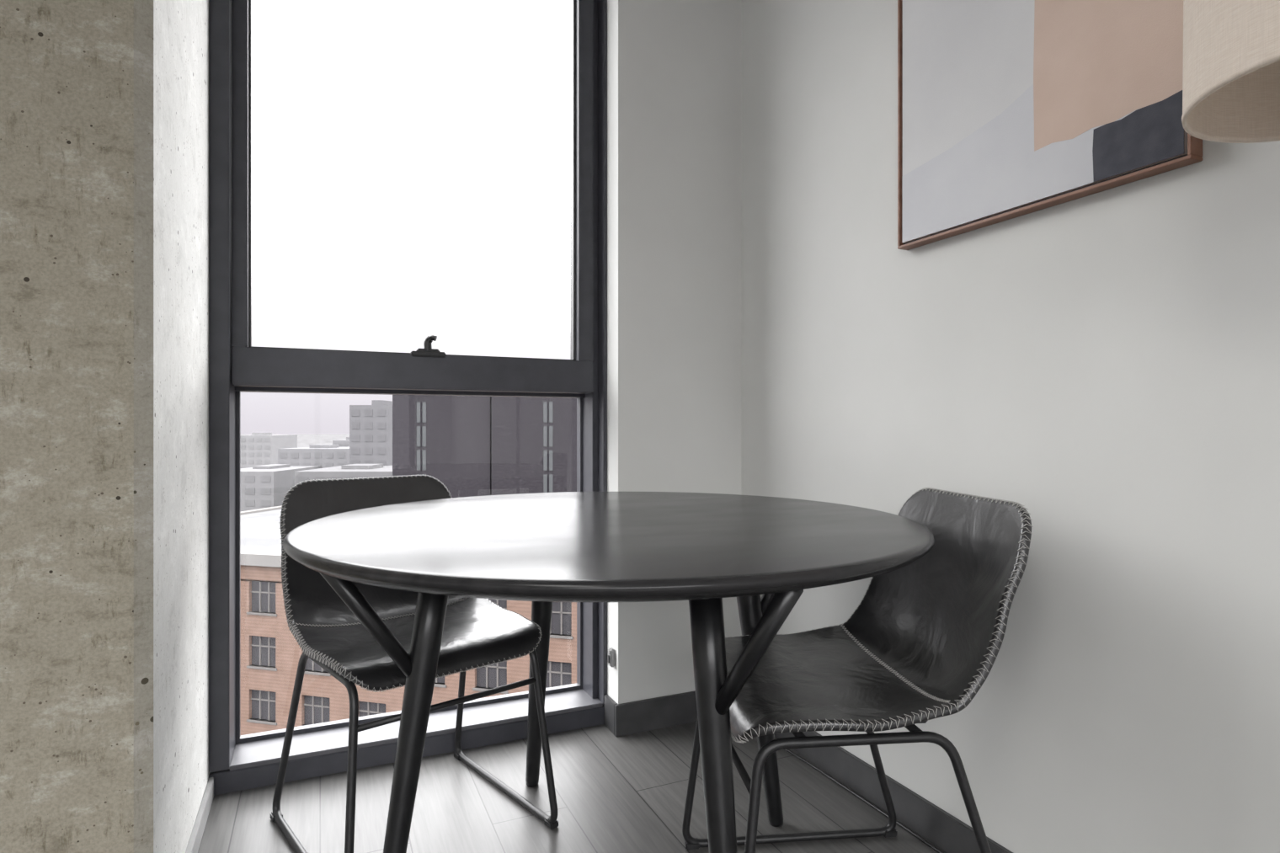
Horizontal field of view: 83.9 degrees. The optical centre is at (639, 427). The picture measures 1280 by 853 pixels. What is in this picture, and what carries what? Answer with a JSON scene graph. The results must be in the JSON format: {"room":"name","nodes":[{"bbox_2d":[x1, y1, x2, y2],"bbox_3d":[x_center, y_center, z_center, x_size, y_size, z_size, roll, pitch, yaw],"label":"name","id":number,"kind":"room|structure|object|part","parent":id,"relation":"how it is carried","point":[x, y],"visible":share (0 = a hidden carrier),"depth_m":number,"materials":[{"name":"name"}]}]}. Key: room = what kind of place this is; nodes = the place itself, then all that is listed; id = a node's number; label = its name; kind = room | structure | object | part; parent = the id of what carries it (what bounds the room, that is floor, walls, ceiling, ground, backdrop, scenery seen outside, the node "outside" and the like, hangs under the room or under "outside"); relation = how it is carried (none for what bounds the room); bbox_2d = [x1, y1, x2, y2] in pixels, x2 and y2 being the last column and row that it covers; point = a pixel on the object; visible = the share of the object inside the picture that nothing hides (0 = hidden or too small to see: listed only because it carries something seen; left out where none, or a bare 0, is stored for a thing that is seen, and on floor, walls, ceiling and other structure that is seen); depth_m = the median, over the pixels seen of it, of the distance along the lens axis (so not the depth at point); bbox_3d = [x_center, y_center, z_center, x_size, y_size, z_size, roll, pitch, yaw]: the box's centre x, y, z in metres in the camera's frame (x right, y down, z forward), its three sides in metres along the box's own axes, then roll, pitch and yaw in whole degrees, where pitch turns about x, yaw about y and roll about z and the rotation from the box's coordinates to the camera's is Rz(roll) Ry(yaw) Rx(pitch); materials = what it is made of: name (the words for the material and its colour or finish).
{"room":"dining room","nodes":[
{"label":"dining room","id":0,"kind":"room"},
{"bbox_2d":[0,0,210,852],"bbox_3d":[-1.412,-0.416,1.426,0.893,2.700,0.920,0,0,-24],"label":"wall","id":1,"kind":"structure","parent":0,"point":[104,104],"depth_m":1.16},
{"bbox_2d":[185,777,213,852],"bbox_3d":[-0.952,0.909,1.506,0.012,0.050,0.648,0,0,-24],"label":"baseboard","id":2,"kind":"structure","parent":1,"relation":"attached to","point":[193,846],"depth_m":1.63,"materials":[{"name":"white wood"}]},
{"bbox_2d":[197,721,945,852],"bbox_3d":[-0.706,0.994,-0.789,4.465,0.120,5.540,0,0,-24],"label":"floor","id":3,"kind":"structure","parent":0,"point":[626,793],"depth_m":1.76,"materials":[{"name":"grey wood"}]},
{"bbox_2d":[270,474,558,852],"bbox_3d":[-0.549,0.532,1.696,0.498,0.805,0.541,0,0,-41],"label":"dining chair","id":4,"kind":"object","parent":3,"relation":"on","point":[477,632],"visible":0.68,"depth_m":1.67,"materials":[{"name":"black leather"}]},
{"bbox_3d":[-0.701,0.718,1.534,0.050,0.432,0.497,0,0,-41],"label":"leg frame","id":5,"kind":"part","parent":4,"relation":"part of","materials":[{"name":"black metal"}]},
{"bbox_3d":[-0.369,0.718,1.826,0.050,0.432,0.497,0,0,-41],"label":"leg frame","id":6,"kind":"part","parent":4,"relation":"part of","materials":[{"name":"black metal"}]},
{"bbox_2d":[282,491,934,852],"bbox_3d":[-0.053,0.560,1.460,1.216,0.752,1.216,0,0,-24],"label":"dining table","id":7,"kind":"object","parent":3,"relation":"on","point":[542,549],"visible":1,"depth_m":1.14,"materials":[{"name":"black wood"}]},
{"bbox_3d":[-0.413,0.577,1.298,0.153,0.717,0.056,0,0,-33],"label":"leg","id":8,"kind":"part","parent":7,"relation":"part of","materials":[{"name":"black wood"}]},
{"bbox_3d":[-0.251,0.578,1.816,0.057,0.717,0.147,0,0,-24],"label":"leg","id":9,"kind":"part","parent":7,"relation":"part of","materials":[{"name":"black wood"}]},
{"bbox_3d":[0.124,0.578,1.131,0.056,0.717,0.151,0,0,-24],"label":"leg","id":10,"kind":"part","parent":7,"relation":"part of","materials":[{"name":"black wood"}]},
{"bbox_3d":[0.271,0.578,1.650,0.150,0.717,0.057,0,0,-24],"label":"leg","id":11,"kind":"part","parent":7,"relation":"part of","materials":[{"name":"black wood"}]},
{"bbox_2d":[682,487,1033,852],"bbox_3d":[0.387,0.532,1.372,0.541,0.805,0.498,0,0,-6],"label":"dining chair","id":12,"kind":"object","parent":3,"relation":"on","point":[925,635],"visible":0.86,"depth_m":1.32,"materials":[{"name":"black leather"}]},
{"bbox_3d":[0.342,0.718,1.590,0.497,0.432,0.050,0,0,-6],"label":"leg frame","id":13,"kind":"part","parent":12,"relation":"part of","materials":[{"name":"black metal"}]},
{"bbox_3d":[0.388,0.718,1.150,0.497,0.432,0.050,0,0,-6],"label":"leg frame","id":14,"kind":"part","parent":12,"relation":"part of","materials":[{"name":"black metal"}]},
{"bbox_2d":[784,748,943,852],"bbox_3d":[0.642,0.930,1.571,0.040,0.007,1.221,0,0,-23],"label":"cord","id":15,"kind":"object","parent":3,"relation":"on","point":[864,800],"visible":0.88,"depth_m":1.77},
{"bbox_2d":[1181,0,1279,143],"bbox_3d":[0.800,0.137,0.796,0.309,1.594,0.309,0,0,-24],"label":"floor lamp","id":16,"kind":"object","parent":3,"relation":"on","point":[1231,69],"visible":1,"depth_m":0.84,"materials":[{"name":"fabric"}]},
{"bbox_2d":[607,0,741,703],"bbox_3d":[0.064,-0.416,2.408,0.439,2.700,0.340,0,0,-24],"label":"wall","id":17,"kind":"structure","parent":0,"point":[674,66],"depth_m":2.24,"materials":[{"name":"white paint"}]},
{"bbox_2d":[208,0,607,795],"bbox_3d":[-0.639,-0.376,2.116,1.083,2.620,0.205,0,0,-24],"label":"window","id":18,"kind":"structure","parent":17,"relation":"in","point":[232,364],"depth_m":1.93,"materials":[{"name":"metal"}]},
{"bbox_2d":[235,390,582,743],"bbox_3d":[-0.655,0.384,2.169,1.008,0.969,0.020,0,0,-24],"label":"bead","id":19,"kind":"object","parent":18,"relation":"attached to","point":[255,737],"visible":0.81,"depth_m":1.99,"materials":[{"name":"metal"}]},
{"bbox_2d":[234,386,584,398],"bbox_3d":[-0.658,-0.134,2.176,1.008,0.065,0.080,0,0,-24],"label":"transom","id":20,"kind":"object","parent":18,"relation":"attached to","point":[242,389],"visible":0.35,"depth_m":2.12,"materials":[{"name":"metal"}]},
{"bbox_2d":[248,0,575,360],"bbox_3d":[-0.630,-0.898,2.096,0.918,1.375,0.030,0,0,-24],"label":"bead","id":21,"kind":"object","parent":18,"relation":"attached to","point":[573,2],"visible":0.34,"depth_m":2.27},
{"bbox_3d":[-0.619,-0.874,2.090,1.004,1.525,0.070,0,0,-24],"label":"sash frame","id":22,"kind":"part","parent":18,"relation":"part of","materials":[{"name":"metal"}]},
{"bbox_2d":[410,335,445,357],"bbox_3d":[-0.612,-0.236,2.057,0.096,0.063,0.035,0,0,-24],"label":"handle","id":23,"kind":"object","parent":18,"relation":"attached to","point":[428,351],"visible":1,"depth_m":2.05,"materials":[{"name":"black metal"}]},
{"bbox_2d":[229,682,602,770],"bbox_3d":[-0.625,0.875,2.125,1.026,0.014,0.201,0,0,-24],"label":"sill","id":24,"kind":"structure","parent":17,"relation":"attached to","point":[252,754],"depth_m":2.04,"materials":[{"name":"metal"}]},
{"bbox_2d":[607,647,614,666],"bbox_3d":[-0.089,0.707,2.188,0.020,0.055,0.025,0,0,-24],"label":"holder","id":25,"kind":"object","parent":17,"relation":"attached to","point":[610,657],"visible":1,"depth_m":2.18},
{"bbox_2d":[604,690,697,736],"bbox_3d":[0.107,0.886,2.281,0.438,0.095,0.099,0,0,-24],"label":"baseboard","id":26,"kind":"structure","parent":17,"relation":"attached to","point":[632,717],"depth_m":2.20,"materials":[{"name":"grey wood"}]},
{"bbox_2d":[741,0,1279,852],"bbox_3d":[1.399,-0.431,0.157,0.150,2.970,5.540,0,0,-24],"label":"wall","id":27,"kind":"structure","parent":0,"point":[1105,365],"depth_m":1.34,"materials":[{"name":"paint"}]},
{"bbox_2d":[774,730,1013,852],"bbox_3d":[1.394,0.891,-0.031,0.013,0.085,5.200,0,0,-24],"label":"baseboard","id":28,"kind":"structure","parent":27,"relation":"attached to","point":[944,830],"depth_m":1.68,"materials":[{"name":"grey wood"}]},
{"bbox_2d":[897,0,1202,250],"bbox_3d":[0.744,-0.868,1.393,0.031,0.897,0.617,0,0,-24],"label":"framed painting","id":29,"kind":"object","parent":27,"relation":"attached to","point":[1007,109],"visible":0.97,"depth_m":1.37,"materials":[{"name":"brown wood"}]},
{"label":"outside","id":30,"kind":"structure","parent":0,"visible":0},
{"bbox_2d":[240,434,349,447],"bbox_3d":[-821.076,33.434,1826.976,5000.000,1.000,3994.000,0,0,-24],"label":"ground","id":31,"kind":"structure","parent":30,"point":[303,440],"depth_m":2061.74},
{"bbox_2d":[240,432,297,468],"bbox_3d":[-180.231,17.636,342.450,18.355,30.596,25.100,0,0,0],"label":"apartment block","id":32,"kind":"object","parent":31,"relation":"on","point":[258,449],"visible":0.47,"depth_m":329.98,"materials":[{"name":"grey concrete"}]},
{"bbox_2d":[240,464,321,511],"bbox_3d":[-111.834,22.208,219.950,17.752,21.451,40.100,0,0,0],"label":"warehouse","id":33,"kind":"structure","parent":31,"relation":"on","point":[265,486],"depth_m":200.00,"materials":[{"name":"grey concrete"}]},
{"bbox_2d":[277,444,349,468],"bbox_3d":[-105.882,19.347,242.450,22.320,27.174,25.100,0,0,0],"label":"office block","id":34,"kind":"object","parent":31,"relation":"on","point":[325,456],"visible":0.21,"depth_m":230.03,"materials":[{"name":"grey concrete"}]},
{"bbox_2d":[332,437,349,447],"bbox_3d":[-109.385,18.208,272.450,5.846,29.451,25.100,0,0,0],"label":"office block","id":35,"kind":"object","parent":31,"relation":"on","point":[344,443],"visible":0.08,"depth_m":260.02,"materials":[{"name":"grey concrete"}]},
{"bbox_2d":[294,464,392,485],"bbox_3d":[-68.343,21.088,179.950,23.432,23.691,30.100,0,0,0],"label":"warehouse","id":36,"kind":"structure","parent":31,"relation":"on","point":[351,471],"depth_m":165.00,"materials":[{"name":"grey concrete"}]},
{"bbox_2d":[349,400,392,465],"bbox_3d":[-72.402,12.651,202.450,10.343,40.565,25.100,0,0,0],"label":"concrete tower","id":37,"kind":"structure","parent":31,"relation":"on","point":[370,426],"depth_m":190.00,"materials":[{"name":"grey concrete"}]},
{"bbox_2d":[240,565,576,735],"bbox_3d":[-8.383,21.080,57.168,65.000,24.960,28.000,0,0,14],"label":"brick wall","id":38,"kind":"structure","parent":31,"relation":"on","point":[288,653],"depth_m":46.34,"materials":[{"name":"orange brick"}]},
{"bbox_2d":[240,508,281,552],"bbox_3d":[-8.067,8.525,57.191,64.400,0.250,27.000,0,0,14],"label":"roof","id":39,"kind":"structure","parent":38,"relation":"on","point":[260,531],"depth_m":57.47,"materials":[{"name":"white concrete"}]},
{"bbox_2d":[240,505,282,567],"bbox_3d":[-8.389,8.525,57.144,65.600,1.050,28.650,0,0,14],"label":"parapet","id":40,"kind":"object","parent":38,"relation":"on","point":[248,558],"depth_m":46.68,"materials":[{"name":"concrete"}]},
{"bbox_2d":[246,580,573,725],"bbox_3d":[-14.928,21.955,44.526,47.400,23.510,0.447,0,0,14],"label":"windows","id":41,"kind":"structure","parent":38,"relation":"in","point":[567,606],"depth_m":46.11,"materials":[{"name":"grey glass"}]},
{"bbox_3d":[-14.935,21.955,44.497,47.400,23.510,0.380,0,0,14],"label":"mullions","id":42,"kind":"part","parent":41,"relation":"part of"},
{"bbox_2d":[392,394,491,498],"bbox_3d":[-26.533,14.162,110.000,13.041,37.544,30.000,0,0,0],"label":"left wing","id":43,"kind":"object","parent":31,"relation":"on","point":[458,448],"visible":0.14,"depth_m":95.00},
{"bbox_2d":[491,396,576,495],"bbox_3d":[-1.996,14.087,109.750,35.470,37.694,30.500,0,0,0],"label":"right wing","id":44,"kind":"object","parent":31,"relation":"on","point":[518,448],"visible":0.07,"depth_m":94.50},
{"bbox_2d":[416,401,552,492],"bbox_3d":[-9.528,9.141,94.845,40.530,25.100,0.812,0,0,0],"label":"slit windows","id":45,"kind":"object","parent":44,"relation":"attached to","point":[545,403],"visible":0.2,"depth_m":94.45,"materials":[{"name":"grey glass"}]},
{"bbox_2d":[420,401,549,492],"bbox_3d":[-9.528,9.141,94.670,39.518,25.100,0.560,0,0,0],"label":"slit mullions","id":46,"kind":"object","parent":45,"relation":"attached to","point":[547,402],"depth_m":94.38,"materials":[{"name":"black metal"}]}
]}

